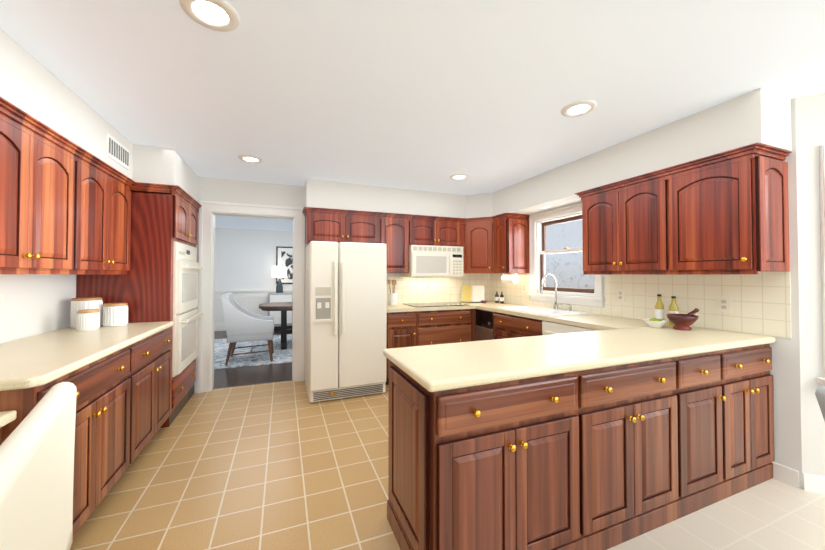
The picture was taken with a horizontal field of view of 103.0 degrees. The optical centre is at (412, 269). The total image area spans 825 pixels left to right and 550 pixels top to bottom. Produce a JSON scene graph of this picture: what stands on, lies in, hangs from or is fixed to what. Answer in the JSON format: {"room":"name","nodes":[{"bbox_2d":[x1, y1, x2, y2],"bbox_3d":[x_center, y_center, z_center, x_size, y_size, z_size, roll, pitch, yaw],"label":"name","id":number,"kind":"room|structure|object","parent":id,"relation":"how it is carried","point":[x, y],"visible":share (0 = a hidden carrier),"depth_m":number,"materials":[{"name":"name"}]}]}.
{"room":"kitchen","nodes":[
{"label":"kitchen","id":0,"kind":"room"},
{"bbox_2d":[0,274,75,343],"bbox_3d":[-1.847,0.108,0.326,0.120,2.420,6.890,0,-1,-22],"label":"wall","id":1,"kind":"structure","parent":0,"point":[35,304],"depth_m":2.19,"materials":[{"name":"beige paint"}]},
{"bbox_2d":[0,104,87,271],"bbox_3d":[-2.081,-0.362,1.577,0.353,0.729,0.930,0,-1,-22],"label":"upper cabinet","id":2,"kind":"object","parent":1,"relation":"attached to","point":[65,205],"depth_m":1.71,"materials":[{"name":"brown wood"}]},
{"bbox_2d":[84,156,131,271],"bbox_3d":[-2.361,-0.352,2.286,0.353,0.729,0.863,0,-1,-22],"label":"upper cabinet","id":3,"kind":"object","parent":1,"relation":"attached to","point":[109,195],"depth_m":2.38,"materials":[{"name":"brown wood"}]},
{"bbox_2d":[0,28,197,201],"bbox_3d":[-1.490,-0.933,0.483,0.642,0.327,6.644,0,-1,-22],"label":"soffit","id":4,"kind":"structure","parent":0,"point":[31,85],"depth_m":1.98,"materials":[{"name":"beige paint"}]},
{"bbox_2d":[106,133,128,169],"bbox_3d":[-2.254,-0.898,2.519,0.012,0.160,0.360,0,-1,-22],"label":"air vent grille","id":5,"kind":"object","parent":4,"relation":"attached to","point":[117,151],"visible":1,"depth_m":2.49,"materials":[{"name":"white metal"}]},
{"bbox_2d":[213,330,291,388],"bbox_3d":[-2.630,1.457,6.157,6.600,0.100,4.690,0,-1,-22],"label":"floor","id":6,"kind":"structure","parent":0,"point":[245,376],"depth_m":4.32,"materials":[{"name":"brown wood"}]},
{"bbox_2d":[214,334,291,369],"bbox_3d":[-2.002,1.401,6.132,3.450,0.012,2.400,0,-1,-22],"label":"dining rug","id":7,"kind":"object","parent":6,"relation":"on","point":[221,347],"depth_m":5.36,"materials":[{"name":"grey carpet"}]},
{"bbox_2d":[221,292,273,365],"bbox_3d":[-2.507,0.862,5.059,0.685,1.028,0.612,0,-1,-22],"label":"chair","id":8,"kind":"object","parent":7,"relation":"on","point":[242,324],"visible":1,"depth_m":4.79,"materials":[{"name":"grey fabric"}]},
{"bbox_2d":[259,302,292,349],"bbox_3d":[-1.835,1.018,6.300,2.020,0.758,1.020,0,-1,-22],"label":"dining table","id":9,"kind":"object","parent":7,"relation":"on","point":[283,307],"visible":0.4,"depth_m":6.00,"materials":[{"name":"brown wood"}]},
{"bbox_2d":[268,292,292,330],"bbox_3d":[-2.712,0.998,8.143,1.600,0.880,0.468,0,-1,-22],"label":"sideboard","id":10,"kind":"object","parent":6,"relation":"on","point":[273,297],"visible":0.19,"depth_m":7.73,"materials":[{"name":"white wood"}]},
{"bbox_2d":[272,266,286,292],"bbox_3d":[-3.225,0.234,7.957,0.340,0.640,0.340,0,-1,-22],"label":"table lamp","id":11,"kind":"object","parent":10,"relation":"on","point":[279,271],"visible":1,"depth_m":7.87,"materials":[{"name":"grey ceramic"}]},
{"bbox_2d":[215,228,292,289],"bbox_3d":[-3.440,0.229,8.227,6.600,2.420,0.120,0,-1,-22],"label":"wall","id":12,"kind":"structure","parent":0,"point":[245,259],"depth_m":7.95,"materials":[{"name":"white paint"}]},
{"bbox_2d":[214,289,292,330],"bbox_3d":[-3.410,0.963,8.141,6.580,0.950,0.035,0,-1,-22],"label":"trim","id":13,"kind":"structure","parent":12,"relation":"attached to","point":[251,300],"depth_m":7.89,"materials":[{"name":"white"}]},
{"bbox_2d":[276,246,292,283],"bbox_3d":[-3.010,-0.110,8.314,0.820,0.940,0.036,0,-1,-22],"label":"framed art","id":14,"kind":"object","parent":12,"relation":"attached to","point":[284,256],"visible":0.26,"depth_m":8.23,"materials":[{"name":"black"}]},
{"bbox_2d":[194,176,488,392],"bbox_3d":[-0.881,0.170,4.346,4.630,2.420,0.120,0,-1,-22],"label":"wall","id":15,"kind":"structure","parent":0,"point":[232,191],"depth_m":3.88,"materials":[{"name":"beige paint"}]},
{"bbox_2d":[197,200,304,392],"bbox_3d":[-1.895,0.301,3.943,1.120,2.145,0.188,0,-1,-22],"label":"door frame","id":16,"kind":"structure","parent":15,"relation":"attached to","point":[209,211],"depth_m":3.78,"materials":[{"name":"white wood"}]},
{"bbox_2d":[304,207,349,243],"bbox_3d":[-1.048,-0.507,4.033,0.492,0.364,0.354,0,-1,-22],"label":"upper cabinet","id":17,"kind":"object","parent":15,"relation":"attached to","point":[332,226],"depth_m":3.87,"materials":[{"name":"brown wood"}]},
{"bbox_2d":[350,211,381,242],"bbox_3d":[-0.696,-0.505,4.171,0.492,0.364,0.354,0,-1,-22],"label":"upper cabinet","id":18,"kind":"object","parent":15,"relation":"attached to","point":[365,226],"depth_m":4.03,"materials":[{"name":"brown wood"}]},
{"bbox_2d":[382,215,409,272],"bbox_3d":[-0.286,-0.320,4.331,0.390,0.729,0.354,0,-1,-22],"label":"upper cabinet","id":19,"kind":"object","parent":15,"relation":"attached to","point":[395,228],"depth_m":4.18,"materials":[{"name":"brown wood"}]},
{"bbox_2d":[410,215,441,245],"bbox_3d":[0.101,-0.500,4.486,0.442,0.364,0.354,0,-1,-22],"label":"upper cabinet","id":20,"kind":"object","parent":15,"relation":"attached to","point":[424,230],"depth_m":4.32,"materials":[{"name":"brown wood"}]},
{"bbox_2d":[401,245,463,276],"bbox_3d":[0.276,-0.109,4.484,0.760,0.411,0.440,0,-1,-22],"label":"microwave","id":21,"kind":"object","parent":20,"relation":"attached to","point":[434,261],"visible":1,"depth_m":4.29,"materials":[{"name":"beige plastic"}]},
{"bbox_2d":[387,273,486,303],"bbox_3d":[0.292,0.263,4.735,1.860,0.419,0.009,0,-1,-22],"label":"tile backsplash","id":22,"kind":"structure","parent":15,"relation":"attached to","point":[408,289],"depth_m":4.73,"materials":[{"name":"beige tile"}]},
{"bbox_2d":[442,219,461,246],"bbox_3d":[0.406,-0.499,4.607,0.442,0.364,0.354,0,-1,-22],"label":"upper cabinet","id":23,"kind":"object","parent":15,"relation":"attached to","point":[451,228],"depth_m":4.47,"materials":[{"name":"brown wood"}]},
{"bbox_2d":[462,216,493,272],"bbox_3d":[0.990,-0.315,4.656,0.682,0.729,0.685,0,-1,-22],"label":"upper cabinet","id":24,"kind":"object","parent":15,"relation":"attached to","point":[477,233],"depth_m":4.47,"materials":[{"name":"brown wood"}]},
{"bbox_2d":[501,273,518,283],"bbox_3d":[1.293,0.116,4.355,0.110,0.138,0.270,0,-1,-22],"label":"paper towel holder","id":25,"kind":"object","parent":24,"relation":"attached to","point":[509,279],"visible":1,"depth_m":4.29,"materials":[{"name":"white paper"}]},
{"bbox_2d":[0,0,824,230],"bbox_3d":[-0.431,-1.106,3.349,8.600,0.100,11.600,0,-1,-22],"label":"ceiling","id":26,"kind":"structure","parent":0,"point":[428,95],"depth_m":1.82,"materials":[{"name":"white paint"}]},
{"bbox_2d":[179,0,239,31],"bbox_3d":[-0.847,-1.079,1.378,0.216,0.012,0.216,1,-1,-31],"label":"recessed light","id":27,"kind":"object","parent":26,"relation":"in","point":[220,15],"depth_m":1.39,"materials":[{"name":"white"}]},
{"bbox_2d":[238,155,263,162],"bbox_3d":[-1.537,-1.052,3.127,0.216,0.012,0.216,1,-1,-31],"label":"recessed light","id":28,"kind":"object","parent":26,"relation":"in","point":[247,158],"depth_m":3.11,"materials":[{"name":"white"}]},
{"bbox_2d":[450,174,468,179],"bbox_3d":[0.529,-1.043,3.695,0.216,0.012,0.216,1,-1,-31],"label":"recessed light","id":29,"kind":"object","parent":26,"relation":"in","point":[455,176],"depth_m":3.68,"materials":[{"name":"white"}]},
{"bbox_2d":[561,100,596,116],"bbox_3d":[1.105,-1.066,2.181,0.216,0.012,0.216,-1,-1,44],"label":"recessed light","id":30,"kind":"object","parent":26,"relation":"in","point":[582,107],"depth_m":2.17,"materials":[{"name":"white"}]},
{"bbox_2d":[70,380,824,549],"bbox_3d":[1.192,1.385,1.431,6.960,0.100,6.910,0,-1,-22],"label":"floor","id":31,"kind":"structure","parent":0,"point":[285,465],"depth_m":1.96,"materials":[{"name":"beige tile"}]},
{"bbox_2d":[0,382,76,549],"bbox_3d":[-1.065,0.841,0.608,0.536,0.962,0.820,1,-1,-39],"label":"desk chair","id":32,"kind":"object","parent":31,"relation":"on","point":[37,444],"visible":1,"depth_m":0.78,"materials":[{"name":"beige fabric"}]},
{"bbox_2d":[0,341,139,535],"bbox_3d":[-1.935,0.903,1.596,0.650,0.870,0.901,0,-1,-22],"label":"base cabinet","id":33,"kind":"object","parent":31,"relation":"on","point":[123,404],"depth_m":1.71,"materials":[{"name":"brown wood"}]},
{"bbox_2d":[76,182,202,427],"bbox_3d":[-2.504,0.318,3.142,0.722,2.087,0.917,0,-1,-22],"label":"tall cabinet","id":34,"kind":"object","parent":31,"relation":"on","point":[158,282],"visible":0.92,"depth_m":2.84,"materials":[{"name":"brown wood"}]},
{"bbox_2d":[140,327,171,451],"bbox_3d":[-2.217,0.913,2.309,0.650,0.870,0.900,0,-1,-22],"label":"base cabinet","id":35,"kind":"object","parent":31,"relation":"on","point":[155,352],"depth_m":2.46,"materials":[{"name":"brown wood"}]},
{"bbox_2d":[0,321,173,390],"bbox_3d":[-2.068,0.451,1.946,0.657,0.040,1.697,0,-1,-22],"label":"countertop","id":36,"kind":"structure","parent":35,"relation":"on","point":[37,360],"depth_m":1.74,"materials":[{"name":"beige stone"}]},
{"bbox_2d":[72,307,104,330],"bbox_3d":[-2.354,0.364,2.385,0.123,0.145,0.123,-1,-1,32],"label":"ceramic canister","id":37,"kind":"object","parent":36,"relation":"on","point":[90,313],"depth_m":2.37,"materials":[{"name":"white ceramic"}]},
{"bbox_2d":[305,241,386,402],"bbox_3d":[-0.799,0.542,3.827,0.815,1.660,0.855,0,-1,-22],"label":"refrigerator","id":38,"kind":"object","parent":31,"relation":"on","point":[345,312],"visible":1,"depth_m":3.47,"materials":[{"name":"beige metal"}]},
{"bbox_2d":[386,311,417,348],"bbox_3d":[-0.255,0.942,4.174,0.426,0.870,0.631,0,-1,-22],"label":"base cabinet","id":39,"kind":"object","parent":31,"relation":"on","point":[402,327],"depth_m":3.90,"materials":[{"name":"brown wood"}]},
{"bbox_2d":[418,309,473,345],"bbox_3d":[0.259,0.945,4.378,0.827,0.870,0.631,0,-1,-22],"label":"base cabinet","id":40,"kind":"object","parent":31,"relation":"on","point":[438,326],"depth_m":4.11,"materials":[{"name":"brown wood"}]},
{"bbox_2d":[387,302,473,312],"bbox_3d":[0.114,0.487,4.327,1.230,0.040,0.632,0,-1,-22],"label":"countertop","id":41,"kind":"structure","parent":40,"relation":"on","point":[399,307],"depth_m":4.04,"materials":[{"name":"beige laminate"}]},
{"bbox_2d":[388,280,396,304],"bbox_3d":[-0.268,0.298,4.338,0.127,0.336,0.110,0,-1,-22],"label":"utensil crock","id":42,"kind":"object","parent":41,"relation":"on","point":[392,298],"visible":1,"depth_m":4.30,"materials":[{"name":"white ceramic"}]},
{"bbox_2d":[403,302,467,306],"bbox_3d":[0.308,0.455,4.394,0.760,0.025,0.505,0,-1,-22],"label":"glass cooktop","id":43,"kind":"object","parent":41,"relation":"in","point":[435,304],"visible":1,"depth_m":4.33,"materials":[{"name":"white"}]},
{"bbox_2d":[386,358,597,549],"bbox_3d":[0.345,0.903,1.645,0.822,0.870,0.583,0,-1,-22],"label":"base cabinet","id":44,"kind":"object","parent":31,"relation":"on","point":[508,465],"depth_m":1.38,"materials":[{"name":"brown wood"}]},
{"bbox_2d":[383,324,775,391],"bbox_3d":[1.095,0.451,1.954,2.462,0.040,0.612,0,-1,-22],"label":"countertop","id":45,"kind":"structure","parent":44,"relation":"on","point":[437,367],"depth_m":1.70,"materials":[{"name":"beige stone"}]},
{"bbox_2d":[642,318,666,327],"bbox_3d":[1.849,0.404,2.506,0.160,0.069,0.160,0,-1,-22],"label":"bowl","id":46,"kind":"object","parent":45,"relation":"on","point":[655,323],"visible":1,"depth_m":2.47,"materials":[{"name":"white ceramic"}]},
{"bbox_2d":[655,294,663,319],"bbox_3d":[2.017,0.321,2.681,0.059,0.240,0.059,1,-1,-37],"label":"oil bottle","id":47,"kind":"object","parent":45,"relation":"on","point":[659,309],"depth_m":2.66,"materials":[{"name":"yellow glass"}]},
{"bbox_2d":[669,296,678,325],"bbox_3d":[2.063,0.324,2.592,0.059,0.230,0.059,1,-1,-37],"label":"oil bottle","id":48,"kind":"object","parent":45,"relation":"on","point":[673,308],"depth_m":2.58,"materials":[{"name":"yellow glass"}]},
{"bbox_2d":[666,308,698,330],"bbox_3d":[1.993,0.359,2.413,0.222,0.154,0.182,0,-1,-22],"label":"mortar","id":49,"kind":"object","parent":45,"relation":"on","point":[682,321],"visible":1,"depth_m":2.37,"materials":[{"name":"brown wood"}]},
{"bbox_2d":[493,312,533,339],"bbox_3d":[1.401,0.934,3.680,0.620,0.870,0.786,0,-1,-22],"label":"base cabinet","id":50,"kind":"object","parent":31,"relation":"on","point":[505,325],"depth_m":3.63,"materials":[{"name":"brown wood"}]},
{"bbox_2d":[534,319,594,335],"bbox_3d":[1.686,0.923,2.958,0.620,0.870,0.877,0,-1,-22],"label":"base cabinet","id":51,"kind":"object","parent":31,"relation":"on","point":[537,323],"depth_m":3.25,"materials":[{"name":"brown wood"}]},
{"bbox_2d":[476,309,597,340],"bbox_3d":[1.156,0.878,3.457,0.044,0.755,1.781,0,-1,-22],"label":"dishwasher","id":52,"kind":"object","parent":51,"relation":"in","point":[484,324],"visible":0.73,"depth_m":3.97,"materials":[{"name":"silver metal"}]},
{"bbox_2d":[458,301,668,329],"bbox_3d":[1.349,0.473,3.768,0.657,0.052,2.577,0,-1,-22],"label":"countertop","id":53,"kind":"structure","parent":51,"relation":"on","point":[587,320],"depth_m":3.17,"materials":[{"name":"beige stone"}]},
{"bbox_2d":[461,285,483,302],"bbox_3d":[0.880,0.353,4.791,0.350,0.240,0.140,0,-1,13],"label":"cookbook stand","id":54,"kind":"object","parent":53,"relation":"on","point":[469,293],"visible":0.88,"depth_m":4.79,"materials":[{"name":"white paper"}]},
{"bbox_2d":[495,291,497,302],"bbox_3d":[1.200,0.386,4.669,0.051,0.170,0.051,1,-1,-37],"label":"bottle","id":55,"kind":"object","parent":53,"relation":"on","point":[497,298],"depth_m":4.65,"materials":[{"name":"black"}]},
{"bbox_2d":[498,291,503,303],"bbox_3d":[1.251,0.385,4.593,0.051,0.170,0.051,1,-1,-37],"label":"bottle","id":56,"kind":"object","parent":53,"relation":"on","point":[501,296],"depth_m":4.58,"materials":[{"name":"black"}]},
{"bbox_2d":[540,274,571,310],"bbox_3d":[1.572,0.245,3.610,0.248,0.398,0.240,0,-1,-22],"label":"sink faucet","id":57,"kind":"object","parent":53,"relation":"on","point":[556,305],"visible":1,"depth_m":3.70,"materials":[{"name":"silver metal"}]},
{"bbox_2d":[598,355,693,549],"bbox_3d":[0.996,0.907,1.901,0.844,0.870,0.583,0,-1,-22],"label":"base cabinet","id":58,"kind":"object","parent":31,"relation":"on","point":[604,458],"depth_m":1.66,"materials":[{"name":"brown wood"}]},
{"bbox_2d":[690,349,737,511],"bbox_3d":[1.517,0.910,2.107,0.544,0.870,0.583,0,-1,-22],"label":"base cabinet","id":59,"kind":"object","parent":31,"relation":"on","point":[711,373],"depth_m":1.88,"materials":[{"name":"brown wood"}]},
{"bbox_2d":[734,343,774,492],"bbox_3d":[1.943,0.913,2.275,0.642,0.870,0.583,0,-1,-22],"label":"base cabinet","id":60,"kind":"object","parent":31,"relation":"on","point":[754,448],"depth_m":2.03,"materials":[{"name":"brown wood"}]},
{"bbox_2d":[815,386,824,420],"bbox_3d":[1.828,0.890,0.976,0.612,0.876,0.500,0,-1,15],"label":"chair","id":61,"kind":"object","parent":31,"relation":"on","point":[820,394],"visible":1,"depth_m":1.29,"materials":[{"name":"grey fabric"}]},
{"bbox_3d":[-1.582,0.948,0.615,0.589,0.750,1.177,0,-1,-22],"label":"desk","id":62,"kind":"object","parent":31,"relation":"on","visible":0},
{"bbox_2d":[0,410,16,427],"bbox_3d":[-1.585,0.551,0.620,0.582,0.040,1.177,0,-1,-22],"label":"countertop","id":63,"kind":"structure","parent":62,"relation":"on","point":[6,417],"depth_m":1.23,"materials":[{"name":"beige stone"}]},
{"bbox_2d":[305,88,791,217],"bbox_3d":[0.516,-0.893,3.087,2.722,0.327,3.272,0,-1,-22],"label":"soffit","id":64,"kind":"structure","parent":0,"point":[761,115],"depth_m":2.87,"materials":[{"name":"beige paint"}]},
{"bbox_2d":[489,98,801,487],"bbox_3d":[1.821,0.159,3.642,0.120,2.420,3.413,0,-1,-22],"label":"wall","id":65,"kind":"structure","parent":0,"point":[785,371],"depth_m":2.06,"materials":[{"name":"beige paint"}]},
{"bbox_2d":[494,215,529,272],"bbox_3d":[1.267,-0.320,4.333,0.404,0.729,0.352,0,-1,-22],"label":"upper cabinet","id":66,"kind":"object","parent":65,"relation":"attached to","point":[499,243],"depth_m":4.19,"materials":[{"name":"brown wood"}]},
{"bbox_2d":[522,284,526,291],"bbox_3d":[1.472,0.239,4.317,0.008,0.115,0.070,0,-1,-22],"label":"electrical outlet plate","id":67,"kind":"object","parent":65,"relation":"attached to","point":[524,288],"depth_m":4.31,"materials":[{"name":"beige plastic"}]},
{"bbox_2d":[527,203,604,306],"bbox_3d":[1.748,-0.164,3.760,0.173,1.080,1.060,0,-1,-22],"label":"window","id":68,"kind":"structure","parent":65,"relation":"in","point":[539,223],"depth_m":3.92,"materials":[{"name":"white"}]},
{"bbox_2d":[579,175,654,274],"bbox_3d":[1.905,-0.344,2.786,0.353,0.729,0.812,0,-1,-22],"label":"upper cabinet","id":69,"kind":"object","parent":65,"relation":"attached to","point":[618,220],"depth_m":2.74,"materials":[{"name":"brown wood"}]},
{"bbox_2d":[616,289,624,301],"bbox_3d":[1.956,0.240,3.089,0.008,0.115,0.075,0,-1,-22],"label":"electrical outlet plate","id":70,"kind":"object","parent":65,"relation":"attached to","point":[620,292],"depth_m":3.08,"materials":[{"name":"beige plastic"}]},
{"bbox_2d":[487,272,791,338],"bbox_3d":[1.775,0.245,3.574,0.009,0.419,3.257,0,-1,-22],"label":"tile backsplash","id":71,"kind":"structure","parent":65,"relation":"attached to","point":[760,303],"depth_m":2.49,"materials":[{"name":"beige tile"}]},
{"bbox_2d":[655,143,790,274],"bbox_3d":[2.109,-0.352,2.270,0.353,0.729,0.565,0,-1,-22],"label":"upper cabinet","id":72,"kind":"object","parent":65,"relation":"attached to","point":[726,212],"depth_m":2.09,"materials":[{"name":"brown wood"}]},
{"bbox_2d":[717,296,730,312],"bbox_3d":[2.243,0.249,2.363,0.008,0.115,0.075,0,-1,-22],"label":"electrical outlet plate","id":73,"kind":"object","parent":65,"relation":"attached to","point":[724,303],"depth_m":2.36,"materials":[{"name":"beige plastic"}]},
{"bbox_2d":[795,93,824,488],"bbox_3d":[3.196,0.130,1.750,1.800,2.420,0.120,0,-1,23],"label":"wall","id":74,"kind":"structure","parent":0,"point":[810,124],"depth_m":2.01,"materials":[{"name":"beige paint"}]},
{"bbox_2d":[772,462,824,493],"bbox_3d":[3.164,1.290,1.717,1.253,0.100,1.378,0,-1,-22],"label":"baseboard","id":75,"kind":"structure","parent":74,"relation":"attached to","point":[790,476],"depth_m":2.02,"materials":[{"name":"white wood"}]},
{"bbox_2d":[817,144,824,385],"bbox_3d":[3.158,0.005,1.728,1.510,1.530,0.193,0,-1,23],"label":"bay window","id":76,"kind":"structure","parent":74,"relation":"in","point":[820,380],"depth_m":1.98,"materials":[{"name":"white"}]},
{"label":"outside","id":77,"kind":"structure","parent":0,"visible":0},
{"bbox_2d":[545,219,593,288],"bbox_3d":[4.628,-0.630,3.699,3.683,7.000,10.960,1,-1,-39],"label":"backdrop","id":78,"kind":"structure","parent":77,"point":[565,270],"depth_m":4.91,"materials":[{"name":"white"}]}
]}

